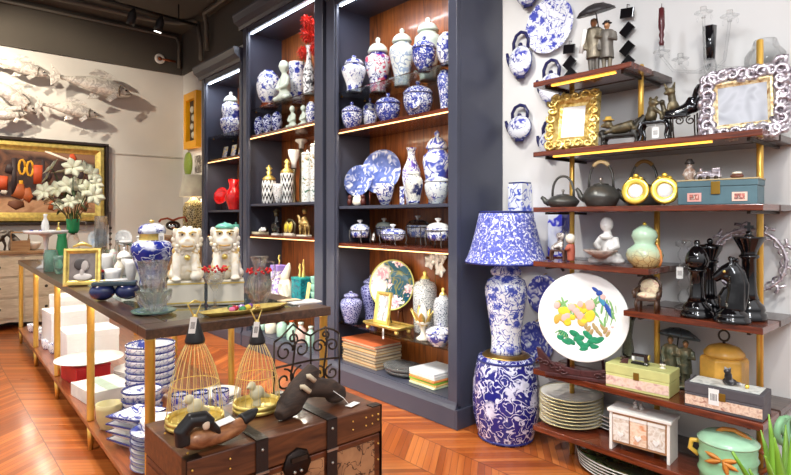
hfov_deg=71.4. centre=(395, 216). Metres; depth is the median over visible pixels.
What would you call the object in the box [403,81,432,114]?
tureen
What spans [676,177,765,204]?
box
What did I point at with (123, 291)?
bowl
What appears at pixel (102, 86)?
fish sculpture
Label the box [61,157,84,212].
flower
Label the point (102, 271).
glass
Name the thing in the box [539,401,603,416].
plate
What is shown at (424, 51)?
ginger jar
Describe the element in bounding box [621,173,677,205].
oval frame
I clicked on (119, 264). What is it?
jug
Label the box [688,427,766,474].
pot
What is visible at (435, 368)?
placemat
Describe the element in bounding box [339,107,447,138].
wood shelf
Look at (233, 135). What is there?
glass shelf
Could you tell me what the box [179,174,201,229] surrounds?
table lamp
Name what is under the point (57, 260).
glass jar
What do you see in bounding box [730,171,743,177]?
frog
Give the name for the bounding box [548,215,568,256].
vase
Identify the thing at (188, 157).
plaque
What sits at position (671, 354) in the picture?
statuette
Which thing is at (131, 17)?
track light
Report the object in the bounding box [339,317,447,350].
glass shelf
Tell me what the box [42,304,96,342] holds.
carton
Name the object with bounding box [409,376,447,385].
placemat
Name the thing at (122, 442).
square dish
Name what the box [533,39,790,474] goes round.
shelving unit
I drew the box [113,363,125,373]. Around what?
platter
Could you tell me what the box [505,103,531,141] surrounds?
teapot
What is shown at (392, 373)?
glass platter
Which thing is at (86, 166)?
stem
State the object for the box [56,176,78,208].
flower
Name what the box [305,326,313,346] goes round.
bottle
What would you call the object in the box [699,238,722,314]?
chess queen
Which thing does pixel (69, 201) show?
stem
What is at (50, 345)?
teacup
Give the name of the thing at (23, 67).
fish sculpture
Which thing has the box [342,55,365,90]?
jar
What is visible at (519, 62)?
teapot
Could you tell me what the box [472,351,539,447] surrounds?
garden stool
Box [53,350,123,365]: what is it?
platter
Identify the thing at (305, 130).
wood shelf
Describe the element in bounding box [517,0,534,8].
teapot
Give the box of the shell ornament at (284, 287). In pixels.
[278,263,290,297]
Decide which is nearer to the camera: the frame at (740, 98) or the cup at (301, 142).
the frame at (740, 98)
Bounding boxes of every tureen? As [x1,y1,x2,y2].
[341,102,362,127]
[362,98,376,123]
[375,93,400,120]
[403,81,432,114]
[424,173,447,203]
[425,323,447,346]
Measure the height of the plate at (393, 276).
0.470 m
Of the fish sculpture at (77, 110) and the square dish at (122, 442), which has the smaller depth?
the square dish at (122, 442)
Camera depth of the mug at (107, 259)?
4.07 m
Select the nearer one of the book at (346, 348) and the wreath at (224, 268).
the wreath at (224, 268)
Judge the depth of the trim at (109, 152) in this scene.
7.08 m
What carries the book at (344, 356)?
on the book at (344, 359)
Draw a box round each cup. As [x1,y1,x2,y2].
[125,259,136,279]
[288,149,299,167]
[295,139,307,148]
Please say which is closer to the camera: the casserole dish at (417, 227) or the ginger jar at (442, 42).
the ginger jar at (442, 42)
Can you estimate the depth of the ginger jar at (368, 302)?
4.11 m
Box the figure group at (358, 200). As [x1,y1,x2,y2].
[347,195,364,205]
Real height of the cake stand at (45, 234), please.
0.302 m
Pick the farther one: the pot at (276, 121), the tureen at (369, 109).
the pot at (276, 121)
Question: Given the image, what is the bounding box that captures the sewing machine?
[631,352,650,365]
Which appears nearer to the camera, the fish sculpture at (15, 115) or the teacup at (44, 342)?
the teacup at (44, 342)
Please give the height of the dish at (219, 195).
0.241 m
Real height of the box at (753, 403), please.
0.098 m
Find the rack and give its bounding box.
[273,324,339,395]
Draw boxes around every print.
[193,151,201,174]
[689,194,698,199]
[734,193,744,198]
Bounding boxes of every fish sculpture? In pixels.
[0,54,48,79]
[0,82,36,114]
[0,105,27,124]
[35,95,98,121]
[50,64,130,101]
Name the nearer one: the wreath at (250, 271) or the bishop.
the bishop
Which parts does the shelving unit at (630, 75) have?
bracket arm, bracket arm, bracket arm, post, bracket arm, post, post, post, bracket arm, bracket arm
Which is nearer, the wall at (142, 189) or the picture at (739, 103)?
the picture at (739, 103)
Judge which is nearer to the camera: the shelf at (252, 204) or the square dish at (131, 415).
the square dish at (131, 415)
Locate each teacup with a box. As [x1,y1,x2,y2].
[27,323,32,331]
[41,339,47,349]
[48,342,53,353]
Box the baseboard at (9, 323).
[0,322,30,325]
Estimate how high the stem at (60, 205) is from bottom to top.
0.346 m
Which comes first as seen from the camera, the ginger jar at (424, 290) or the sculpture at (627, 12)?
the sculpture at (627, 12)
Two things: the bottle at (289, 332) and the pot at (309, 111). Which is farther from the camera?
the bottle at (289, 332)
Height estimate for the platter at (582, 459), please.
0.028 m
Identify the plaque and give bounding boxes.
[184,152,191,173]
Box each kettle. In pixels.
[540,175,579,206]
[575,160,619,205]
[617,159,660,205]
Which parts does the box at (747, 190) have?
lid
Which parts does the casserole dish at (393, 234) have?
lid, dish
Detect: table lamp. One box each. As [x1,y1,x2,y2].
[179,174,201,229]
[464,211,546,360]
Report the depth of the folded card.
4.46 m
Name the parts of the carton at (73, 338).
lid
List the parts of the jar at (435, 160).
lid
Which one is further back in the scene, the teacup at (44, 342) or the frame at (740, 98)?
the teacup at (44, 342)
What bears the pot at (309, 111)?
on the display cabinet at (270, 29)
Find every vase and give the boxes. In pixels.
[41,214,49,230]
[66,219,79,232]
[225,179,238,209]
[302,45,313,92]
[400,186,403,204]
[402,147,420,203]
[508,182,531,210]
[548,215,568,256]
[621,317,635,358]
[773,415,790,449]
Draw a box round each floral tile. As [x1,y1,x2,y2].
[222,146,227,157]
[231,144,236,155]
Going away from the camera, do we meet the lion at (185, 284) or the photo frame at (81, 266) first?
the lion at (185, 284)
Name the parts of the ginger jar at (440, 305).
lid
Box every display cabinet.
[192,46,242,344]
[232,0,325,368]
[325,0,502,430]
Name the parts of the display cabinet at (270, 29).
crown moulding, panel, rail, plinth moulding, panel, panel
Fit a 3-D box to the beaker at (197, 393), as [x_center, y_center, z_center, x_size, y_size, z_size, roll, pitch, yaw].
[-1.039,0.990,2.930,0.089,0.120,0.089,0,0,-41]
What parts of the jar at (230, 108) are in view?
lid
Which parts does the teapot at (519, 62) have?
spout, handle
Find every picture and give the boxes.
[0,149,94,212]
[69,253,95,280]
[195,155,201,173]
[377,295,388,320]
[561,105,585,137]
[628,184,642,197]
[657,183,672,196]
[718,82,767,124]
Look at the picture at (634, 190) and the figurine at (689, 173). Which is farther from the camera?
the picture at (634, 190)
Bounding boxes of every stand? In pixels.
[23,230,68,268]
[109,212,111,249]
[117,241,132,250]
[535,347,628,383]
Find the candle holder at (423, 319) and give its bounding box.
[410,304,432,340]
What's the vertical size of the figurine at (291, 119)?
0.195 m
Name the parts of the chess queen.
crown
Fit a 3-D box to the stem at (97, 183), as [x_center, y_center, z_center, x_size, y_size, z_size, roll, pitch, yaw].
[-2.862,-0.104,5.066,0.307,0.543,0.119,0,0,4]
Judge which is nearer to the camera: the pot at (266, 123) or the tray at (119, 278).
the tray at (119, 278)
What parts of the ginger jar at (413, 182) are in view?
lid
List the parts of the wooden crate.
handle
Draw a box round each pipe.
[0,0,180,67]
[55,0,202,60]
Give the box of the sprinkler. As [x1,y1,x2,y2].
[155,54,175,63]
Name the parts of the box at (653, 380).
lid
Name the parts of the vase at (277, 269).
lid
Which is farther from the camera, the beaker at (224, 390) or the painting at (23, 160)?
the painting at (23, 160)
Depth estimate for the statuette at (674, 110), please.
2.25 m
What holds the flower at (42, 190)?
in the flower vase at (73, 226)
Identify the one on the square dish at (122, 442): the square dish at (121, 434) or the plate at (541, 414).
the square dish at (121, 434)
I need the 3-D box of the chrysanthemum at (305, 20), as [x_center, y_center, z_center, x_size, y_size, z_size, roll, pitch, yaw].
[-0.723,-1.567,4.491,0.116,0.180,0.116,0,0,-41]
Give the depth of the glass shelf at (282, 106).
4.91 m
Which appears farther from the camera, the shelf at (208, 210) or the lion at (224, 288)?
the shelf at (208, 210)
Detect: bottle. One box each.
[265,323,276,333]
[276,322,286,336]
[286,320,295,339]
[295,322,306,343]
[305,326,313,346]
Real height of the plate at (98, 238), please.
0.291 m
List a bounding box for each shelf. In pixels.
[18,318,242,474]
[208,129,238,140]
[208,155,238,164]
[208,210,238,211]
[250,90,313,114]
[250,121,313,141]
[250,202,313,206]
[250,234,313,239]
[339,61,447,100]
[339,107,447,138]
[339,203,447,208]
[339,241,447,252]
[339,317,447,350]
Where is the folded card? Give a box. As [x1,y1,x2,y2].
[305,282,310,298]
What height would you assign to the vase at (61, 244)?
0.273 m
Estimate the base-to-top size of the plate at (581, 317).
0.408 m
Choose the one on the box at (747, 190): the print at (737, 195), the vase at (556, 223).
the print at (737, 195)
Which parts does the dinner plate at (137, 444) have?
dish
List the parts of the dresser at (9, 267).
drawer, drawer, drawer, drawer, drawer, drawer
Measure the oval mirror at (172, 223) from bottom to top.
0.241 m
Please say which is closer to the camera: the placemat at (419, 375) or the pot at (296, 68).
the placemat at (419, 375)
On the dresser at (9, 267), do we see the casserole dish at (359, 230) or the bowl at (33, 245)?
the bowl at (33, 245)
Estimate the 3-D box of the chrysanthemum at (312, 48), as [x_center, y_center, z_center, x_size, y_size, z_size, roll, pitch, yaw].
[-0.649,-1.319,4.437,0.108,0.175,0.107,0,0,-41]
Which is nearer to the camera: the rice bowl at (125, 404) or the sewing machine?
the sewing machine
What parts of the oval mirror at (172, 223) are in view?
mirror frame, glass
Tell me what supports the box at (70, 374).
on the display table
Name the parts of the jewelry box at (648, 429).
panel, drawer, drawer, drawer, panel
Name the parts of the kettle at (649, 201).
spout, handle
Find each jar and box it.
[43,250,58,271]
[53,256,62,273]
[130,220,172,285]
[221,92,238,118]
[256,70,278,106]
[262,165,275,203]
[280,159,293,202]
[340,291,361,323]
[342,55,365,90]
[361,275,374,319]
[365,37,390,83]
[389,28,412,76]
[405,169,422,203]
[412,36,435,68]
[413,270,436,333]
[414,17,439,64]
[423,130,447,203]
[433,288,447,326]
[436,32,447,62]
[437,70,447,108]
[626,222,663,267]
[700,329,748,384]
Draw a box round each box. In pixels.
[61,362,110,383]
[184,90,200,149]
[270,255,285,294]
[606,357,679,398]
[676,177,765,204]
[685,375,770,422]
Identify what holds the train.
on the box at (747, 190)
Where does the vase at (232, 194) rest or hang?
on the display cabinet at (221, 74)
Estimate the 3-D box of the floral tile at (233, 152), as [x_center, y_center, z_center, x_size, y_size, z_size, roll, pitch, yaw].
[-1.661,-0.672,5.644,0.036,0.139,0.090,0,0,-41]
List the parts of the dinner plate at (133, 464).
dish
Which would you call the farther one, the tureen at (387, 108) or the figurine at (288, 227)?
the figurine at (288, 227)
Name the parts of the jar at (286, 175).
lid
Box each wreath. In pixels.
[198,265,229,272]
[246,267,271,274]
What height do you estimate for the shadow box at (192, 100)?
0.712 m
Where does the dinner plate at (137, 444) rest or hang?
on the dinner plate at (133, 447)
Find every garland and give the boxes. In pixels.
[562,41,576,75]
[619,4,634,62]
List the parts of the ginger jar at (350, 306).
lid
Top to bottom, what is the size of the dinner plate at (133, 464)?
0.022 m
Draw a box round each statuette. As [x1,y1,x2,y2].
[549,232,574,260]
[576,2,616,69]
[583,217,624,264]
[598,114,646,144]
[636,96,671,140]
[659,327,700,388]
[662,82,699,137]
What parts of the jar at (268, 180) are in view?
lid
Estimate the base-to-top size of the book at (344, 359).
0.020 m
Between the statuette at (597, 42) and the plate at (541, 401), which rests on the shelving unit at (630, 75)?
the statuette at (597, 42)
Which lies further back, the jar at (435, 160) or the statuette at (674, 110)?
the jar at (435, 160)
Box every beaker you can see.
[171,391,187,410]
[192,389,208,405]
[212,387,228,405]
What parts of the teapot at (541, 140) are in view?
handle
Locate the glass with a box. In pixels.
[101,270,104,279]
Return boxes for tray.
[100,278,127,286]
[198,302,287,316]
[363,319,413,338]
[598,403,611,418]
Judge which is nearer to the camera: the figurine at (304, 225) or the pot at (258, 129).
the figurine at (304, 225)
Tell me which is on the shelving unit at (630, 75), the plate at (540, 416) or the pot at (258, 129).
the plate at (540, 416)
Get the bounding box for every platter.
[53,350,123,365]
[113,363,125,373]
[383,360,420,373]
[385,369,408,377]
[576,445,662,474]
[577,450,622,474]
[577,452,613,474]
[578,456,605,474]
[579,459,599,474]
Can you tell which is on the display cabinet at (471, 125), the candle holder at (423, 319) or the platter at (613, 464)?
the candle holder at (423, 319)
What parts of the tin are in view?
lid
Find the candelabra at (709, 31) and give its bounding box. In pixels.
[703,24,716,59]
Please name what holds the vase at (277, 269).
on the display cabinet at (270, 29)
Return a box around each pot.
[117,247,130,274]
[254,117,263,134]
[262,114,272,132]
[271,112,282,130]
[289,61,304,96]
[305,101,313,121]
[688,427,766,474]
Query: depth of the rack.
2.22 m
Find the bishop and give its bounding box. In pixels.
[680,240,713,318]
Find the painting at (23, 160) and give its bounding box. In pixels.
[0,136,108,225]
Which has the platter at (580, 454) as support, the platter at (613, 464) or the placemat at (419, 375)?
the platter at (613, 464)
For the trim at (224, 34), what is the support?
attached to the wall at (740, 23)
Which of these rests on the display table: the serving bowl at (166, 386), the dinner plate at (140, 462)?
the serving bowl at (166, 386)
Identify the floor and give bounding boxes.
[0,322,593,474]
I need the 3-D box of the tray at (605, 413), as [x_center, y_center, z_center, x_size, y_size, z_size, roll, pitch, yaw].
[1.109,0.961,2.659,0.236,0.022,0.319,0,0,-41]
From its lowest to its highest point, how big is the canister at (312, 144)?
0.496 m
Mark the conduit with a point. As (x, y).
(217, 3)
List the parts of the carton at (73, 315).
lid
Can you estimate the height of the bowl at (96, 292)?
0.087 m
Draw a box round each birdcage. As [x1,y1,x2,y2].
[164,300,224,433]
[232,306,279,416]
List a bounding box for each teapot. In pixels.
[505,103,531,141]
[506,30,531,79]
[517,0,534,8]
[536,58,560,104]
[536,121,547,150]
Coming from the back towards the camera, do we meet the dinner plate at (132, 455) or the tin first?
the tin
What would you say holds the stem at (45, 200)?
in the flower vase at (73, 226)
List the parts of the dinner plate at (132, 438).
dish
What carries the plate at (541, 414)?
on the plate at (540, 416)
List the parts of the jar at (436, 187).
lid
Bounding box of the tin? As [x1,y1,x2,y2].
[291,260,311,298]
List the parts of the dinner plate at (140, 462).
dish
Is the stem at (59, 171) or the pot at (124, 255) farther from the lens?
the stem at (59, 171)
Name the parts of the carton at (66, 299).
lid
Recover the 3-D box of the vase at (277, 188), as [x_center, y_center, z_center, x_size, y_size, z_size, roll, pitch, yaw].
[-1.023,-0.204,4.788,0.096,0.167,0.096,0,0,-41]
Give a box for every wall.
[0,45,182,253]
[183,0,790,456]
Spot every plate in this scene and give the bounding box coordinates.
[88,229,108,252]
[114,230,131,251]
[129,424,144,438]
[129,438,144,447]
[129,447,144,455]
[129,455,144,464]
[129,464,144,473]
[130,435,144,442]
[130,444,144,451]
[130,452,144,460]
[130,461,144,468]
[204,385,240,398]
[344,165,371,205]
[363,149,400,204]
[369,259,413,322]
[521,320,552,361]
[526,0,572,53]
[527,273,554,312]
[538,273,629,362]
[539,392,603,406]
[539,394,603,409]
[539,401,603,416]
[539,404,602,419]
[539,410,602,425]
[539,413,603,429]
[540,383,603,402]
[540,399,603,412]
[540,409,602,422]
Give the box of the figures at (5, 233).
[0,230,20,250]
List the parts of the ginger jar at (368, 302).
lid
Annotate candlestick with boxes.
[288,149,299,201]
[295,139,307,201]
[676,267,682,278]
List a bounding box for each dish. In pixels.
[105,403,166,425]
[105,420,134,431]
[106,428,129,440]
[106,435,129,448]
[214,187,226,209]
[349,220,371,242]
[372,224,407,245]
[374,218,393,242]
[404,215,431,244]
[424,218,447,247]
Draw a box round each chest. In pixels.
[145,390,381,474]
[164,235,201,269]
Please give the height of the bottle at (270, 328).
0.124 m
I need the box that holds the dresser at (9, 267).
[0,249,65,323]
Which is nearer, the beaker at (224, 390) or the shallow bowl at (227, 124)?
the beaker at (224, 390)
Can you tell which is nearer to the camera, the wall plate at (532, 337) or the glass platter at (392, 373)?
the wall plate at (532, 337)
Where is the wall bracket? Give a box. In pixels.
[546,256,563,271]
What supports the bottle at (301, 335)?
on the display cabinet at (270, 29)
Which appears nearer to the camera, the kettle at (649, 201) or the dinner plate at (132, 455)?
the dinner plate at (132, 455)
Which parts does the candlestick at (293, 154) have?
stem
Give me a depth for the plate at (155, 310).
2.35 m
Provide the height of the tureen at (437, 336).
0.137 m
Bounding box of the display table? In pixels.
[18,259,330,474]
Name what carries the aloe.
on the floor
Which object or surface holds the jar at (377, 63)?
on the display cabinet at (471, 125)
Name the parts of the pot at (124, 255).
lid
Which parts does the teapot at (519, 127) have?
handle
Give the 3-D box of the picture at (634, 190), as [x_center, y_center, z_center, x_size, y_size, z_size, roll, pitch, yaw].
[1.032,-0.111,2.365,0.068,0.072,0.006,0,-11,34]
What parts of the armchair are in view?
leg, arm, seat frame, backrest, frame, leg, arm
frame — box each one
[62,242,101,286]
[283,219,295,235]
[373,291,392,325]
[544,88,601,150]
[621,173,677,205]
[697,54,790,141]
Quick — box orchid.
[425,254,446,283]
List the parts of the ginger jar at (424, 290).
lid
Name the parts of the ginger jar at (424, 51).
lid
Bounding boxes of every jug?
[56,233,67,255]
[114,258,124,277]
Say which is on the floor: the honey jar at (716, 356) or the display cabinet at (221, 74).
the display cabinet at (221, 74)
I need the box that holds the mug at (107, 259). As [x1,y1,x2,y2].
[101,254,112,271]
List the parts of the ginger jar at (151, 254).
lid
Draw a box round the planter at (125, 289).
[89,280,139,299]
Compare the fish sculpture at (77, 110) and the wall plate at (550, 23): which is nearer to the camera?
the wall plate at (550, 23)
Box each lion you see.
[167,226,204,305]
[207,222,243,304]
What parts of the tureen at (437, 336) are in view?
lid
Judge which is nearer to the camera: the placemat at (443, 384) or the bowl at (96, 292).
the bowl at (96, 292)
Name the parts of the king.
crown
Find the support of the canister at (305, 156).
on the display cabinet at (270, 29)
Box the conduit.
[202,0,225,50]
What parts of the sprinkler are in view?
plate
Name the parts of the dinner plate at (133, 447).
dish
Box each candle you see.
[418,304,427,321]
[658,4,664,46]
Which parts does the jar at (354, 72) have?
lid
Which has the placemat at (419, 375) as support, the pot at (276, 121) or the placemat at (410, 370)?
the placemat at (410, 370)
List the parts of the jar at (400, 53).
lid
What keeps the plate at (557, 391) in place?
on the plate at (540, 393)
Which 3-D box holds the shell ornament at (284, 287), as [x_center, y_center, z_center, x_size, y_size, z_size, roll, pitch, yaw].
[-0.950,0.582,4.737,0.136,0.385,0.116,0,0,38]
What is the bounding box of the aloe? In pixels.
[731,414,790,474]
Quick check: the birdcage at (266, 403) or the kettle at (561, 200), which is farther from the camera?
the kettle at (561, 200)
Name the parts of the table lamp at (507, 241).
shade trim, lid, lamp shade, shade trim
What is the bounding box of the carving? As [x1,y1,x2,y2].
[274,364,358,420]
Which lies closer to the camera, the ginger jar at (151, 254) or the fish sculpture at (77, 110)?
the ginger jar at (151, 254)
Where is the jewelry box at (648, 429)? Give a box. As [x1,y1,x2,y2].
[607,401,679,465]
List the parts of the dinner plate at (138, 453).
dish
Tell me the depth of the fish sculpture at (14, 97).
6.03 m
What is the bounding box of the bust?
[271,209,282,234]
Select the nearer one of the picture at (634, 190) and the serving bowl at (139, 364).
the picture at (634, 190)
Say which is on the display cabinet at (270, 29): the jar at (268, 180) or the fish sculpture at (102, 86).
the jar at (268, 180)
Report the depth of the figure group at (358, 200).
3.91 m
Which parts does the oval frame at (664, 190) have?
oval frame, oval frame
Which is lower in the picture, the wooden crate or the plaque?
the wooden crate
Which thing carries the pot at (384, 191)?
on the display cabinet at (471, 125)
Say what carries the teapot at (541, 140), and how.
attached to the wall at (740, 23)
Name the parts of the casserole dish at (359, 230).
dish, lid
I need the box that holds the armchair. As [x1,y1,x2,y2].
[631,275,661,312]
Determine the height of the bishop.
0.309 m
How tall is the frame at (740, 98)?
0.323 m
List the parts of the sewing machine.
arm, arm post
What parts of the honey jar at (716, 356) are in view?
lid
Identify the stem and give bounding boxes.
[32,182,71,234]
[41,171,68,217]
[42,159,69,214]
[42,196,67,218]
[49,181,69,218]
[51,169,70,209]
[51,198,68,218]
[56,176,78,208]
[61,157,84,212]
[61,194,78,234]
[72,179,91,234]
[73,176,84,234]
[74,191,87,218]
[75,160,91,212]
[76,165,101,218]
[77,176,103,217]
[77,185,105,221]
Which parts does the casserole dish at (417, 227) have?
dish, lid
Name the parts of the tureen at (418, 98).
lid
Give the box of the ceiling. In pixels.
[23,0,232,34]
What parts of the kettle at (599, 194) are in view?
spout, handle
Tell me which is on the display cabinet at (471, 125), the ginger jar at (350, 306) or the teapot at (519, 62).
the ginger jar at (350, 306)
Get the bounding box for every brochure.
[277,298,300,301]
[285,299,321,304]
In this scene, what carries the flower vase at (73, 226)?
on the display table
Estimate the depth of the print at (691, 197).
2.17 m
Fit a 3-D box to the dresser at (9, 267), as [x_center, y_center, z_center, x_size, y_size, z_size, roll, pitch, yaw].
[-4.419,0.784,5.742,1.760,0.832,0.386,0,0,-41]
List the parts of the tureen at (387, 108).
lid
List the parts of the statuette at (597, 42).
leg, leg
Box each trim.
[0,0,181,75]
[109,152,182,158]
[182,0,254,74]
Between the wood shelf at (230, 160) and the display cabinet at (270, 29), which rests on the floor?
the display cabinet at (270, 29)
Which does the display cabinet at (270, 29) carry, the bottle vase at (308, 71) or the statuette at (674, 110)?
the bottle vase at (308, 71)
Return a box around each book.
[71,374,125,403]
[251,232,268,233]
[341,333,400,349]
[341,343,401,355]
[342,340,401,352]
[342,351,400,364]
[342,354,400,367]
[342,357,384,370]
[343,346,400,358]
[343,349,401,361]
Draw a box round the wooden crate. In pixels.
[10,232,29,250]
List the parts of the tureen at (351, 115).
lid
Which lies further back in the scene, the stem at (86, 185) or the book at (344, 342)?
the stem at (86, 185)
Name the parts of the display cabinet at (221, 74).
crown moulding, rail, panel, panel, panel, plinth moulding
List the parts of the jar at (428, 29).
lid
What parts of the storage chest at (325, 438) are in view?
map panel, corner plate, lock plate, map panel, map panel, corner plate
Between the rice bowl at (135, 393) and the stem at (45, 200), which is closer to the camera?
the rice bowl at (135, 393)
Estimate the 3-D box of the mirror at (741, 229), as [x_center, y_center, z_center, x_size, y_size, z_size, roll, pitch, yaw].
[1.478,0.208,2.306,0.334,0.385,0.040,0,0,38]
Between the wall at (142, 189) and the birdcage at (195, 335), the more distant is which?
the wall at (142, 189)
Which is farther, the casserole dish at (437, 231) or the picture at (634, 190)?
the casserole dish at (437, 231)
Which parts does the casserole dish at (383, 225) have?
lid, dish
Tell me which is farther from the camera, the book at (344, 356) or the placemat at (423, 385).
the book at (344, 356)
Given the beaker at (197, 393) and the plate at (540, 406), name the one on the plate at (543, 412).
the plate at (540, 406)
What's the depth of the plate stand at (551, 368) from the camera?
2.55 m
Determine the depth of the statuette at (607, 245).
2.50 m
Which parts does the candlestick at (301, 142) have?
stem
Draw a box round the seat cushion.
[637,292,655,298]
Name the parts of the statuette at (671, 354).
leg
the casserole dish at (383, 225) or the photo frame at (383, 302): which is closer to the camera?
the photo frame at (383, 302)
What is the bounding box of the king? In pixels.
[732,222,767,321]
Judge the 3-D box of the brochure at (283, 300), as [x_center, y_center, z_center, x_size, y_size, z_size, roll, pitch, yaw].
[-0.507,0.406,2.669,0.100,0.006,0.090,0,0,-41]
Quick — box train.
[697,168,721,178]
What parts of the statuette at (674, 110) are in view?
leg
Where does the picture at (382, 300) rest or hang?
attached to the photo frame at (383, 302)
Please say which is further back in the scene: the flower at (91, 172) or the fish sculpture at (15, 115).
the fish sculpture at (15, 115)
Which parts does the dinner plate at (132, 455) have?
dish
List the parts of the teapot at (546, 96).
handle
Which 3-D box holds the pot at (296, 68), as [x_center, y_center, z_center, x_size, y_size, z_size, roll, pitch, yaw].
[-0.883,-1.191,4.933,0.147,0.381,0.147,0,0,-41]
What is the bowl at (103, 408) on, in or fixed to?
on the display table
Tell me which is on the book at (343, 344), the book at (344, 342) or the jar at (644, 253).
the book at (344, 342)
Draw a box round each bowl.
[30,242,41,249]
[89,286,114,299]
[95,399,121,430]
[105,268,120,278]
[115,284,139,298]
[121,383,162,402]
[121,393,162,407]
[125,338,175,354]
[125,346,175,360]
[125,352,175,367]
[125,358,175,373]
[125,364,175,380]
[125,371,174,385]
[125,377,175,394]
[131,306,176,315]
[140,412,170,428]
[220,118,238,132]
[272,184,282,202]
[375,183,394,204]
[583,249,617,258]
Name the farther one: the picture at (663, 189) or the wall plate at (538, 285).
the wall plate at (538, 285)
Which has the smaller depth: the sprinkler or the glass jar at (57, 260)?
the glass jar at (57, 260)
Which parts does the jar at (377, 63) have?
lid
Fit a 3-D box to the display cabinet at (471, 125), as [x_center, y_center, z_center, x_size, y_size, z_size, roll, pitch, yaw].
[0.061,-0.265,3.685,0.491,2.930,1.370,0,0,-41]
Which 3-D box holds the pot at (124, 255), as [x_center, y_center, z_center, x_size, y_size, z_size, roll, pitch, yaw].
[-1.919,0.310,3.888,0.094,0.198,0.094,0,0,-26]
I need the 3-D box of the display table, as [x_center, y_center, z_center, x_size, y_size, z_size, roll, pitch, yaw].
[-1.945,0.805,3.877,0.800,0.790,4.200,0,0,-40]
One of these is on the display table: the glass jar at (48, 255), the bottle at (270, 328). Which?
the glass jar at (48, 255)
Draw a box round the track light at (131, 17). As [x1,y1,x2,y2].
[100,0,197,32]
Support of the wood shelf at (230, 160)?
attached to the display cabinet at (221, 74)
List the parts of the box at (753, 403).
lid, lid panel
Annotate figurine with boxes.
[273,60,291,101]
[286,106,296,126]
[296,208,311,236]
[299,105,306,123]
[633,400,643,409]
[682,159,695,179]
[722,367,741,385]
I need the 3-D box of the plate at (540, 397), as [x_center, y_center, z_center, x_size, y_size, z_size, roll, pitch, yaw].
[0.874,0.917,2.742,0.306,0.027,0.306,0,0,1]
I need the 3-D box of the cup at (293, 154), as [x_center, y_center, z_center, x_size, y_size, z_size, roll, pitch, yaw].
[-0.900,-0.514,4.875,0.106,0.161,0.106,0,0,-41]
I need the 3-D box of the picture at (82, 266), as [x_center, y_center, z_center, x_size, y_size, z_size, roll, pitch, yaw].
[-1.870,0.298,3.286,0.142,0.165,0.040,0,0,-23]
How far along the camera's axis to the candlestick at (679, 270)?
2.38 m
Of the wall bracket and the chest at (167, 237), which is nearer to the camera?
the wall bracket
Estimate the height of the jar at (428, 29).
0.426 m
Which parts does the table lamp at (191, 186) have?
lamp shade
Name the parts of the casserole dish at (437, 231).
lid, dish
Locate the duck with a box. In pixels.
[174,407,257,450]
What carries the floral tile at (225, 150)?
on the display cabinet at (221, 74)
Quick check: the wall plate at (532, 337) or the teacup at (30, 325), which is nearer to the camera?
the wall plate at (532, 337)
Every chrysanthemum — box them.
[296,46,306,64]
[299,26,311,43]
[300,15,310,27]
[306,29,313,44]
[307,18,313,30]
[308,43,313,55]
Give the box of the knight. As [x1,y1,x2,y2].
[712,256,751,324]
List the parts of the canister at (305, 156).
lid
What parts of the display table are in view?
leg, leg, leg, leg, leg, glass, tabletop frame, leg, leg, leg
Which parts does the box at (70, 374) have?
lid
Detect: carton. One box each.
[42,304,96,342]
[49,293,108,322]
[61,322,119,355]
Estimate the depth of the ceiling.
6.44 m
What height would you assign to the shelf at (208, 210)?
0.020 m
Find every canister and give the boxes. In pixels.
[301,150,309,201]
[310,143,313,201]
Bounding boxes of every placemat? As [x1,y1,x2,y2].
[409,361,447,376]
[409,369,447,378]
[409,372,447,380]
[409,374,447,383]
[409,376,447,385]
[409,380,447,389]
[410,378,447,387]
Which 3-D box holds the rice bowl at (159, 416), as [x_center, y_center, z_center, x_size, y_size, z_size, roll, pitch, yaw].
[-0.995,0.874,2.317,0.150,0.055,0.150,0,0,-41]
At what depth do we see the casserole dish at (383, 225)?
4.04 m
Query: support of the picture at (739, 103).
attached to the frame at (740, 98)
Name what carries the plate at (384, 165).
on the display cabinet at (471, 125)
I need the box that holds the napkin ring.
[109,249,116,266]
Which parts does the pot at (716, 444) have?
handle, lid, lid handle, handle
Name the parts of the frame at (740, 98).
frame moulding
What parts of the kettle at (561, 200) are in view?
spout, handle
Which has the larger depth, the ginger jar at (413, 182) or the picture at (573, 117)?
the ginger jar at (413, 182)
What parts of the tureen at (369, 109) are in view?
lid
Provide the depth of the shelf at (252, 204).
4.78 m
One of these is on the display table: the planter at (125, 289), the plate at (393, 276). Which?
the planter at (125, 289)
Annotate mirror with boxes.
[158,216,187,236]
[712,221,790,293]
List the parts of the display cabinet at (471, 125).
rail, panel, panel, plinth moulding, panel, panel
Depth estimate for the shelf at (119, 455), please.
3.47 m

